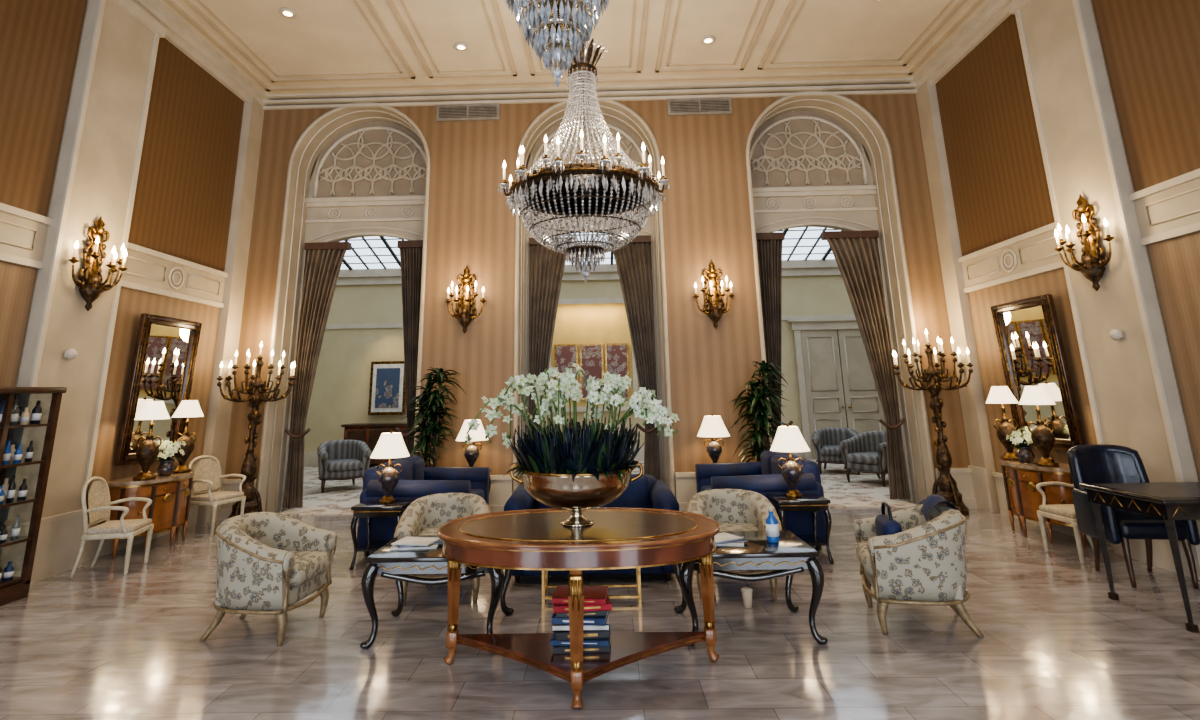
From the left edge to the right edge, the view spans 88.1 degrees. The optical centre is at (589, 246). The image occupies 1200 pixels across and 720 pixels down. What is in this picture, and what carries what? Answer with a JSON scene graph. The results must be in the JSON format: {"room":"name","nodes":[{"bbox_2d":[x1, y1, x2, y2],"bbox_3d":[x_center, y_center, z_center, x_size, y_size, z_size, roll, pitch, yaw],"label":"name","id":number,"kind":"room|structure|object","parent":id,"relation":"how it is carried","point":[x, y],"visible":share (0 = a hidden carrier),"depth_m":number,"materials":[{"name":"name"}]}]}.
{"room":"hotel lobby","nodes":[
{"label":"hotel lobby","id":0,"kind":"room"},
{"bbox_2d":[0,0,263,582],"bbox_3d":[-4.980,-0.637,2.976,0.370,5.750,12.700,-1,-13,1],"label":"wall","id":1,"kind":"structure","parent":0,"point":[102,115],"depth_m":6.15,"materials":[{"name":"beige paint"}]},
{"bbox_2d":[64,349,77,359],"bbox_3d":[-4.713,0.976,5.647,0.060,0.100,0.100,-1,-13,1],"label":"wall sensor","id":2,"kind":"object","parent":1,"relation":"attached to","point":[70,354],"visible":1,"depth_m":5.62,"materials":[{"name":"white paint"}]},
{"bbox_2d":[69,217,127,310],"bbox_3d":[-4.640,0.149,5.918,0.356,0.930,0.555,-1,-13,1],"label":"wall sconce","id":3,"kind":"object","parent":1,"relation":"attached to","point":[92,287],"visible":1,"depth_m":5.86,"materials":[{"name":"brown metal"}]},
{"bbox_2d":[82,491,199,561],"bbox_3d":[-4.892,1.842,1.962,0.075,0.460,11.440,-1,-13,1],"label":"baseboard","id":4,"kind":"structure","parent":1,"relation":"attached to","point":[91,546],"depth_m":6.20,"materials":[{"name":"white paint"}]},
{"bbox_2d":[114,313,201,465],"bbox_3d":[-4.748,1.560,6.878,0.125,1.540,0.940,-1,-13,1],"label":"wall mirror","id":5,"kind":"object","parent":1,"relation":"attached to","point":[166,348],"visible":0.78,"depth_m":6.83,"materials":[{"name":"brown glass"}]},
{"bbox_2d":[159,0,988,93],"bbox_3d":[-0.167,-3.639,3.563,10.100,0.200,12.700,-1,-13,1],"label":"ceiling","id":6,"kind":"structure","parent":0,"point":[324,36],"depth_m":7.65,"materials":[{"name":"paint"}]},
{"bbox_2d":[279,8,295,17],"bbox_3d":[-3.438,-2.663,7.053,0.180,0.020,0.180,-1,-13,1],"label":"recessed light","id":7,"kind":"object","parent":6,"relation":"in","point":[286,12],"visible":1,"depth_m":7.03,"materials":[{"name":"white paint"}]},
{"bbox_2d":[454,42,467,50],"bbox_3d":[-1.622,-2.521,7.802,0.180,0.020,0.180,-1,-13,1],"label":"recessed light","id":8,"kind":"object","parent":6,"relation":"in","point":[460,46],"visible":1,"depth_m":7.78,"materials":[{"name":"white paint"}]},
{"bbox_2d":[505,0,608,87],"bbox_3d":[-0.225,-2.167,4.200,0.752,2.380,0.751,-1,-13,1],"label":"crystal chandelier","id":9,"kind":"object","parent":6,"relation":"hanging from","point":[556,29],"visible":1,"depth_m":3.93,"materials":[{"name":"glass"}]},
{"bbox_2d":[164,0,983,90],"bbox_3d":[-0.171,-3.584,3.293,9.100,0.030,11.200,-1,-13,1],"label":"trim","id":10,"kind":"structure","parent":6,"relation":"attached to","point":[171,3],"depth_m":8.26,"materials":[{"name":"paint"}]},
{"bbox_2d":[498,38,669,282],"bbox_3d":[-0.069,-1.231,6.341,1.656,3.246,1.643,-1,-13,1],"label":"crystal chandelier","id":11,"kind":"object","parent":6,"relation":"hanging from","point":[601,190],"visible":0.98,"depth_m":5.93,"materials":[{"name":"glass"}]},
{"bbox_2d":[701,35,714,43],"bbox_3d":[1.477,-2.588,7.749,0.180,0.020,0.180,-1,-13,1],"label":"recessed light","id":12,"kind":"object","parent":6,"relation":"in","point":[709,39],"visible":1,"depth_m":7.73,"materials":[{"name":"white paint"}]},
{"bbox_2d":[304,259,854,466],"bbox_3d":[0.139,2.523,13.827,16.000,4.300,0.320,-1,-13,1],"label":"wall","id":13,"kind":"structure","parent":0,"point":[364,326],"depth_m":13.97,"materials":[{"name":"paint"}]},
{"bbox_2d":[368,361,405,414],"bbox_3d":[-4.453,3.105,13.668,0.800,1.150,0.075,-1,-13,1],"label":"framed painting","id":14,"kind":"object","parent":13,"relation":"attached to","point":[387,393],"visible":0.86,"depth_m":13.63,"materials":[{"name":"brown metal"}]},
{"bbox_2d":[342,227,841,269],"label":"skylight","id":15,"kind":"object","parent":13,"relation":"in","point":[383,239],"depth_m":13.53,"materials":[{"name":"white glass"}]},
{"bbox_2d":[554,343,629,399],"bbox_3d":[0.041,2.740,13.646,1.640,1.200,0.060,-1,-13,1],"label":"painting","id":16,"kind":"object","parent":13,"relation":"attached to","point":[616,354],"visible":0.61,"depth_m":13.67,"materials":[{"name":"fabric"}]},
{"bbox_2d":[548,298,637,411],"bbox_3d":[0.035,2.371,13.761,2.000,2.470,0.080,-1,-13,1],"label":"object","id":17,"kind":"structure","parent":13,"relation":"attached to","point":[603,321],"depth_m":13.90,"materials":[{"name":"white paint"}]},
{"bbox_2d":[787,317,885,458],"bbox_3d":[5.495,3.019,13.425,2.160,2.970,0.150,-1,-13,1],"label":"door","id":18,"kind":"structure","parent":13,"relation":"in","point":[818,347],"depth_m":13.49,"materials":[{"name":"white paint"}]},
{"bbox_2d":[225,89,969,511],"bbox_3d":[0.012,0.608,8.746,16.000,5.750,0.785,-1,-13,1],"label":"wall","id":19,"kind":"structure","parent":0,"point":[839,162],"depth_m":8.66,"materials":[{"name":"paper"}]},
{"bbox_2d":[283,242,351,507],"bbox_3d":[-3.806,1.698,8.623,0.655,3.620,0.199,-1,-13,1],"label":"drape","id":20,"kind":"object","parent":19,"relation":"attached to","point":[323,260],"visible":1,"depth_m":8.69,"materials":[{"name":"brown fabric"}]},
{"bbox_2d":[395,240,422,457],"bbox_3d":[-2.550,1.671,8.601,0.417,3.620,0.199,-1,-13,1],"label":"drape","id":21,"kind":"object","parent":19,"relation":"attached to","point":[411,251],"visible":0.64,"depth_m":8.75,"materials":[{"name":"brown fabric"}]},
{"bbox_2d":[445,266,485,333],"bbox_3d":[-1.676,0.679,8.258,0.555,0.930,0.356,-1,-13,1],"label":"wall sconce","id":22,"kind":"object","parent":19,"relation":"attached to","point":[464,317],"visible":1,"depth_m":8.32,"materials":[{"name":"brown metal"}]},
{"bbox_2d":[436,103,499,121],"bbox_3d":[-1.770,-1.954,8.985,0.920,0.250,0.045,-1,-13,1],"label":"air vent","id":23,"kind":"object","parent":19,"relation":"in","point":[490,111],"visible":1,"depth_m":8.97,"materials":[{"name":"metal"}]},
{"bbox_2d":[529,237,571,427],"bbox_3d":[-0.548,1.629,8.567,0.636,3.620,0.199,-1,-13,1],"label":"drape","id":24,"kind":"object","parent":19,"relation":"attached to","point":[546,266],"visible":0.53,"depth_m":8.76,"materials":[{"name":"brown fabric"}]},
{"bbox_2d":[219,468,976,519],"bbox_3d":[0.048,3.091,7.768,9.700,0.470,0.075,-1,-13,1],"label":"baseboard","id":25,"kind":"structure","parent":19,"relation":"attached to","point":[501,485],"depth_m":7.76,"materials":[{"name":"white paint"}]},
{"bbox_2d":[609,235,659,479],"bbox_3d":[0.608,1.604,8.548,0.636,3.620,0.199,-1,-13,1],"label":"drape","id":26,"kind":"object","parent":19,"relation":"attached to","point":[633,260],"visible":0.74,"depth_m":8.69,"materials":[{"name":"brown fabric"}]},
{"bbox_2d":[667,97,731,115],"bbox_3d":[1.579,-2.026,8.928,0.920,0.250,0.045,-1,-13,1],"label":"air vent","id":27,"kind":"object","parent":19,"relation":"in","point":[687,106],"visible":1,"depth_m":8.91,"materials":[{"name":"metal"}]},
{"bbox_2d":[693,260,734,327],"bbox_3d":[1.653,0.608,8.202,0.555,0.930,0.356,-1,-13,1],"label":"wall sconce","id":28,"kind":"object","parent":19,"relation":"attached to","point":[713,295],"visible":1,"depth_m":8.26,"materials":[{"name":"brown metal"}]},
{"bbox_2d":[756,232,792,441],"bbox_3d":[2.601,1.561,8.514,0.436,3.620,0.199,-1,-13,1],"label":"drape","id":29,"kind":"object","parent":19,"relation":"attached to","point":[769,245],"visible":0.5,"depth_m":8.70,"materials":[{"name":"brown fabric"}]},
{"bbox_2d":[821,230,909,499],"bbox_3d":[3.776,1.536,8.494,0.795,3.620,0.199,-1,-13,1],"label":"drape","id":30,"kind":"object","parent":19,"relation":"attached to","point":[856,254],"visible":1,"depth_m":8.58,"materials":[{"name":"brown fabric"}]},
{"bbox_2d":[0,501,1199,719],"bbox_3d":[-0.011,2.741,4.757,16.000,0.200,17.900,-1,-13,1],"label":"floor","id":31,"kind":"structure","parent":0,"point":[102,642],"depth_m":3.66,"materials":[{"name":"stone"}]},
{"bbox_2d":[0,387,66,605],"bbox_3d":[-4.614,1.861,4.599,0.420,1.600,0.940,-1,-13,1],"label":"display cabinet","id":32,"kind":"object","parent":31,"relation":"on","point":[29,416],"visible":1,"depth_m":4.96,"materials":[{"name":"brown wood"}]},
{"bbox_2d":[69,477,153,578],"bbox_3d":[-4.311,2.502,5.628,0.486,0.809,0.509,2,-13,-13],"label":"armchair","id":33,"kind":"object","parent":31,"relation":"on","point":[96,504],"visible":1,"depth_m":5.55,"materials":[{"name":"beige paint"}]},
{"bbox_2d":[98,470,194,559],"bbox_3d":[-4.513,2.748,6.446,0.460,0.700,0.980,-1,-13,1],"label":"demilune commode","id":34,"kind":"object","parent":31,"relation":"on","point":[170,496],"visible":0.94,"depth_m":6.26,"materials":[{"name":"wood"}]},
{"bbox_2d":[133,398,169,480],"bbox_3d":[-4.502,1.956,6.340,0.310,0.792,0.310,-1,-13,1],"label":"table lamp","id":35,"kind":"object","parent":34,"relation":"on","point":[147,452],"visible":1,"depth_m":6.28,"materials":[{"name":"brown metal"}]},
{"bbox_2d":[156,440,185,475],"bbox_3d":[-4.479,2.226,6.568,0.294,0.369,0.308,-1,-13,1],"label":"flower vase","id":36,"kind":"object","parent":34,"relation":"on","point":[166,467],"visible":0.88,"depth_m":6.52,"materials":[{"name":"blue ceramic"}]},
{"bbox_2d":[171,398,203,472],"bbox_3d":[-4.490,2.082,6.886,0.310,0.792,0.310,-1,-13,1],"label":"table lamp","id":37,"kind":"object","parent":34,"relation":"on","point":[187,408],"visible":0.9,"depth_m":6.83,"materials":[{"name":"brown metal"}]},
{"bbox_2d":[182,455,245,535],"bbox_3d":[-4.358,2.858,7.205,0.498,0.828,0.521,-5,-14,16],"label":"armchair","id":38,"kind":"object","parent":31,"relation":"on","point":[208,476],"visible":0.87,"depth_m":7.22,"materials":[{"name":"beige fabric"}]},
{"bbox_2d":[216,341,295,518],"bbox_3d":[-4.242,2.290,7.808,0.915,2.194,0.906,-1,-13,1],"label":"candelabrum","id":39,"kind":"object","parent":31,"relation":"on","point":[256,388],"visible":0.95,"depth_m":7.74,"materials":[{"name":"brown metal"}]},
{"bbox_2d":[199,512,337,646],"bbox_3d":[-2.158,2.184,4.163,0.670,0.710,0.718,-2,-13,5],"label":"armchair","id":40,"kind":"object","parent":31,"relation":"on","point":[268,562],"visible":1,"depth_m":3.94,"materials":[{"name":"beige fabric"}]},
{"bbox_2d":[350,498,415,569],"bbox_3d":[-1.898,2.619,5.679,0.460,0.524,0.420,-1,-13,1],"label":"side table","id":41,"kind":"object","parent":31,"relation":"on","point":[369,508],"visible":0.61,"depth_m":5.54,"materials":[{"name":"black paint"}]},
{"bbox_2d":[370,430,409,503],"bbox_3d":[-1.878,2.051,5.809,0.360,0.640,0.360,-1,-13,1],"label":"table lamp","id":42,"kind":"object","parent":41,"relation":"on","point":[390,445],"visible":1,"depth_m":5.74,"materials":[{"name":"white fabric"}]},
{"bbox_2d":[357,456,489,554],"bbox_3d":[-1.703,2.663,6.537,1.080,0.810,1.245,-1,-13,1],"label":"sofa","id":43,"kind":"object","parent":31,"relation":"on","point":[416,481],"visible":0.52,"depth_m":6.03,"materials":[{"name":"blue fabric"}]},
{"bbox_2d":[401,367,465,466],"bbox_3d":[-1.963,2.401,7.625,0.789,1.819,0.753,-2,-13,5],"label":"dracaena","id":44,"kind":"object","parent":31,"relation":"on","point":[431,425],"visible":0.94,"depth_m":7.59,"materials":[{"name":"green plant"}]},
{"bbox_2d":[360,535,513,648],"bbox_3d":[-0.963,2.240,4.073,0.883,0.519,0.641,-1,-13,1],"label":"coffee table","id":45,"kind":"object","parent":31,"relation":"on","point":[391,564],"visible":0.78,"depth_m":3.83,"materials":[{"name":"black paint"}]},
{"bbox_2d":[390,536,441,549],"bbox_3d":[-1.149,1.980,4.157,0.338,0.030,0.293,-1,-13,1],"label":"magazine stack","id":46,"kind":"object","parent":45,"relation":"on","point":[406,543],"visible":0.94,"depth_m":4.08,"materials":[{"name":"white paper"}]},
{"bbox_2d":[394,493,490,605],"bbox_3d":[-1.138,2.342,4.879,0.718,0.690,0.690,1,-13,-7],"label":"armchair","id":47,"kind":"object","parent":31,"relation":"on","point":[424,515],"visible":0.28,"depth_m":5.02,"materials":[{"name":"beige fabric"}]},
{"bbox_2d":[437,507,719,708],"bbox_3d":[-0.059,1.963,3.490,1.607,0.756,1.007,-1,-13,1],"label":"table","id":48,"kind":"object","parent":31,"relation":"on","point":[618,538],"visible":0.98,"depth_m":3.31,"materials":[{"name":"brown wood"}]},
{"bbox_2d":[464,363,679,526],"bbox_3d":[-0.090,1.144,3.662,1.013,0.925,0.903,-12,-17,40],"label":"orchid arrangement","id":49,"kind":"object","parent":48,"relation":"on","point":[576,469],"visible":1,"depth_m":3.51,"materials":[{"name":"white plant"}]},
{"bbox_2d":[550,585,611,653],"bbox_3d":[-0.048,2.042,3.410,0.335,0.265,0.266,-1,-13,1],"label":"book stack","id":50,"kind":"object","parent":48,"relation":"on","point":[597,603],"visible":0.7,"depth_m":3.31,"materials":[{"name":"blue paper"}]},
{"bbox_2d":[504,474,678,582],"bbox_3d":[0.023,2.401,5.399,1.425,0.750,0.850,-1,-13,1],"label":"sofa","id":51,"kind":"object","parent":31,"relation":"on","point":[646,491],"visible":0.23,"depth_m":5.16,"materials":[{"name":"blue fabric"}]},
{"bbox_2d":[542,568,640,603],"bbox_3d":[0.011,2.424,4.655,0.740,0.372,0.300,-1,-13,1],"label":"coffee table","id":52,"kind":"object","parent":31,"relation":"on","point":[545,586],"visible":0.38,"depth_m":4.52,"materials":[{"name":"beige wood"}]},
{"bbox_2d":[278,459,914,515],"bbox_3d":[0.114,3.959,10.514,15.900,0.011,5.430,-1,-13,1],"label":"carpet","id":53,"kind":"object","parent":31,"relation":"on","point":[863,490],"visible":0.16,"depth_m":9.24,"materials":[{"name":"grey carpet"}]},
{"bbox_2d":[317,440,371,492],"bbox_3d":[-4.055,3.566,10.152,0.817,0.750,0.770,6,-15,-28],"label":"tub chair","id":54,"kind":"object","parent":53,"relation":"on","point":[337,459],"visible":0.93,"depth_m":9.99,"materials":[{"name":"grey fabric"}]},
{"bbox_2d":[341,422,406,463],"bbox_3d":[-4.439,4.193,13.147,1.500,0.870,0.590,-1,-13,1],"label":"sideboard","id":55,"kind":"object","parent":53,"relation":"on","point":[369,433],"visible":0.27,"depth_m":12.95,"materials":[{"name":"brown wood"}]},
{"bbox_2d":[812,427,859,474],"bbox_3d":[4.419,3.633,11.080,0.817,0.750,0.770,-6,-14,20],"label":"tub chair","id":56,"kind":"object","parent":53,"relation":"on","point":[826,441],"visible":0.57,"depth_m":11.07,"materials":[{"name":"grey fabric"}]},
{"bbox_2d":[840,431,887,486],"bbox_3d":[4.544,3.327,9.811,0.789,0.770,0.837,6,-15,-28],"label":"tub chair","id":57,"kind":"object","parent":53,"relation":"on","point":[866,452],"visible":0.73,"depth_m":9.84,"materials":[{"name":"grey fabric"}]},
{"bbox_2d":[686,489,781,601],"bbox_3d":[1.112,2.294,4.841,0.718,0.690,0.690,-3,-13,9],"label":"armchair","id":58,"kind":"object","parent":31,"relation":"on","point":[734,509],"visible":0.27,"depth_m":5.00,"materials":[{"name":"beige fabric"}]},
{"bbox_2d":[741,587,752,607],"bbox_3d":[1.107,2.468,4.365,0.082,0.118,0.082,-1,-13,1],"label":"paper cup","id":59,"kind":"object","parent":31,"relation":"on","point":[746,591],"visible":1,"depth_m":4.34,"materials":[{"name":"white paper"}]},
{"bbox_2d":[672,530,827,645],"bbox_3d":[0.996,2.198,4.039,0.883,0.519,0.641,-1,-13,1],"label":"coffee table","id":60,"kind":"object","parent":31,"relation":"on","point":[792,555],"visible":0.8,"depth_m":3.80,"materials":[{"name":"black paint"}]},
{"bbox_2d":[715,532,747,546],"bbox_3d":[0.861,1.930,4.094,0.338,0.030,0.275,-1,-13,1],"label":"magazine stack","id":61,"kind":"object","parent":60,"relation":"on","point":[721,539],"visible":0.56,"depth_m":4.02,"materials":[{"name":"white paper"}]},
{"bbox_2d":[765,507,778,542],"bbox_3d":[1.199,1.829,4.089,0.082,0.212,0.080,-1,-13,1],"label":"water bottle","id":62,"kind":"object","parent":60,"relation":"on","point":[772,530],"visible":1,"depth_m":4.05,"materials":[{"name":"blue plastic"}]},
{"bbox_2d":[729,360,788,461],"bbox_3d":[2.086,2.302,7.511,0.781,1.822,0.794,-1,-13,1],"label":"dracaena","id":63,"kind":"object","parent":31,"relation":"on","point":[759,406],"visible":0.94,"depth_m":7.52,"materials":[{"name":"green plant"}]},
{"bbox_2d":[695,451,825,548],"bbox_3d":[1.736,2.590,6.478,1.080,0.810,1.245,-1,-13,1],"label":"sofa","id":64,"kind":"object","parent":31,"relation":"on","point":[763,477],"visible":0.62,"depth_m":5.96,"materials":[{"name":"blue fabric"}]},
{"bbox_2d":[766,493,833,563],"bbox_3d":[1.900,2.538,5.614,0.460,0.524,0.420,-1,-13,1],"label":"side table","id":65,"kind":"object","parent":31,"relation":"on","point":[813,502],"visible":0.73,"depth_m":5.47,"materials":[{"name":"black paint"}]},
{"bbox_2d":[770,424,809,497],"bbox_3d":[1.861,1.971,5.746,0.360,0.640,0.360,-1,-13,1],"label":"table lamp","id":66,"kind":"object","parent":65,"relation":"on","point":[787,438],"visible":1,"depth_m":5.67,"materials":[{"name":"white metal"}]},
{"bbox_2d":[854,504,983,637],"bbox_3d":[2.140,2.092,4.089,0.670,0.710,0.718,-4,-13,14],"label":"armchair","id":67,"kind":"object","parent":31,"relation":"on","point":[924,563],"visible":1,"depth_m":3.83,"materials":[{"name":"beige fabric"}]},
{"bbox_2d":[875,502,901,535],"bbox_3d":[1.980,1.849,4.119,0.120,0.292,0.300,-4,-13,11],"label":"handbag","id":68,"kind":"object","parent":67,"relation":"on","point":[885,524],"visible":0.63,"depth_m":4.05,"materials":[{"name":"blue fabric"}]},
{"bbox_2d":[918,494,957,521],"bbox_3d":[2.381,1.774,4.240,0.220,0.143,0.340,-5,-14,16],"label":"jacket","id":69,"kind":"object","parent":67,"relation":"on","point":[931,501],"visible":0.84,"depth_m":4.21,"materials":[{"name":"blue fabric"}]},
{"bbox_2d":[892,329,972,515],"bbox_3d":[4.295,2.108,7.663,0.915,2.194,0.906,-1,-13,1],"label":"candelabrum","id":70,"kind":"object","parent":31,"relation":"on","point":[933,377],"visible":0.98,"depth_m":7.59,"materials":[{"name":"brown metal"}]},
{"bbox_2d":[999,459,1086,547],"bbox_3d":[4.542,2.545,6.253,0.460,0.700,0.980,-1,-13,1],"label":"demilune commode","id":71,"kind":"object","parent":31,"relation":"on","point":[1020,479],"visible":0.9,"depth_m":6.11,"materials":[{"name":"wood"}]},
{"bbox_2d":[986,384,1018,459],"bbox_3d":[4.507,1.889,6.733,0.310,0.792,0.310,-1,-13,1],"label":"table lamp","id":72,"kind":"object","parent":71,"relation":"on","point":[999,394],"visible":0.92,"depth_m":6.68,"materials":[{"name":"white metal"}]},
{"bbox_2d":[1006,426,1034,462],"bbox_3d":[4.493,2.038,6.417,0.285,0.361,0.314,-1,-13,1],"label":"flower vase","id":73,"kind":"object","parent":71,"relation":"on","point":[1025,454],"visible":0.89,"depth_m":6.37,"materials":[{"name":"blue ceramic"}]},
{"bbox_2d":[1019,383,1058,466],"bbox_3d":[4.495,1.764,6.187,0.310,0.792,0.310,-1,-13,1],"label":"table lamp","id":74,"kind":"object","parent":71,"relation":"on","point":[1043,438],"visible":1,"depth_m":6.13,"materials":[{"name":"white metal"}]},
{"bbox_2d":[1036,482,1122,563],"bbox_3d":[4.366,2.319,5.531,0.498,0.828,0.521,0,-13,-3],"label":"armchair","id":75,"kind":"object","parent":31,"relation":"on","point":[1066,513],"visible":0.27,"depth_m":5.58,"materials":[{"name":"beige paint"}]},
{"bbox_2d":[1067,444,1199,588],"bbox_3d":[4.286,2.107,4.947,0.621,0.982,0.574,-3,-13,7],"label":"leather armchair","id":76,"kind":"object","parent":31,"relation":"on","point":[1088,463],"visible":0.81,"depth_m":5.00,"materials":[{"name":"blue leather"}]},
{"bbox_2d":[1079,482,1199,632],"bbox_3d":[4.156,2.034,4.162,1.060,0.768,0.720,-1,-13,1],"label":"writing desk","id":77,"kind":"object","parent":31,"relation":"on","point":[1170,502],"visible":1,"depth_m":4.14,"materials":[{"name":"black paint"}]},
{"bbox_3d":[-1.439,3.011,7.498,0.420,0.565,0.400,-1,-13,1],"label":"side table","id":78,"kind":"object","parent":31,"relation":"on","visible":0},
{"bbox_2d":[455,418,488,466],"bbox_3d":[-1.449,2.424,7.613,0.400,0.630,0.400,-1,-13,1],"label":"table lamp","id":79,"kind":"object","parent":78,"relation":"on","point":[471,453],"visible":0.81,"depth_m":7.53,"materials":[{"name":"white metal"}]},
{"bbox_3d":[1.520,2.948,7.447,0.420,0.565,0.400,-1,-13,1],"label":"side table","id":80,"kind":"object","parent":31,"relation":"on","visible":0},
{"bbox_2d":[697,414,729,462],"bbox_3d":[1.510,2.361,7.563,0.400,0.630,0.400,-1,-13,1],"label":"table lamp","id":81,"kind":"object","parent":80,"relation":"on","point":[712,426],"visible":0.89,"depth_m":7.48,"materials":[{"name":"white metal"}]},
{"bbox_2d":[916,0,1199,579],"bbox_3d":[4.747,-0.845,2.811,0.370,5.750,12.700,-1,-13,1],"label":"wall","id":82,"kind":"structure","parent":0,"point":[1097,100],"depth_m":5.82,"materials":[{"name":"beige paint"}]},
{"bbox_2d":[136,0,1012,109],"bbox_3d":[-0.169,-3.506,3.275,9.700,0.210,11.800,-1,-13,1],"label":"trim","id":83,"kind":"structure","parent":82,"relation":"attached to","point":[993,13],"depth_m":8.89,"materials":[{"name":"white paint"}]},
{"bbox_2d":[991,294,1084,449],"bbox_3d":[4.740,1.334,6.620,0.125,1.540,0.940,-1,-13,1],"label":"wall mirror","id":84,"kind":"object","parent":82,"relation":"attached to","point":[1030,344],"visible":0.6,"depth_m":6.54,"materials":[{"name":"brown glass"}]},
{"bbox_2d":[992,472,1113,548],"bbox_3d":[4.730,1.636,1.798,0.075,0.460,11.440,-1,-13,1],"label":"baseboard","id":85,"kind":"structure","parent":82,"relation":"attached to","point":[1000,487],"depth_m":7.22,"materials":[{"name":"white paint"}]},
{"bbox_2d":[1054,194,1114,290],"bbox_3d":[4.541,-0.047,5.762,0.356,0.930,0.555,-1,-13,1],"label":"wall sconce","id":86,"kind":"object","parent":82,"relation":"attached to","point":[1093,269],"visible":1,"depth_m":5.70,"materials":[{"name":"brown metal"}]},
{"bbox_2d":[1109,329,1122,339],"bbox_3d":[4.640,0.776,5.488,0.060,0.100,0.100,-1,-13,1],"label":"wall sensor","id":87,"kind":"object","parent":82,"relation":"attached to","point":[1115,334],"visible":1,"depth_m":5.46,"materials":[{"name":"white paint"}]}
]}

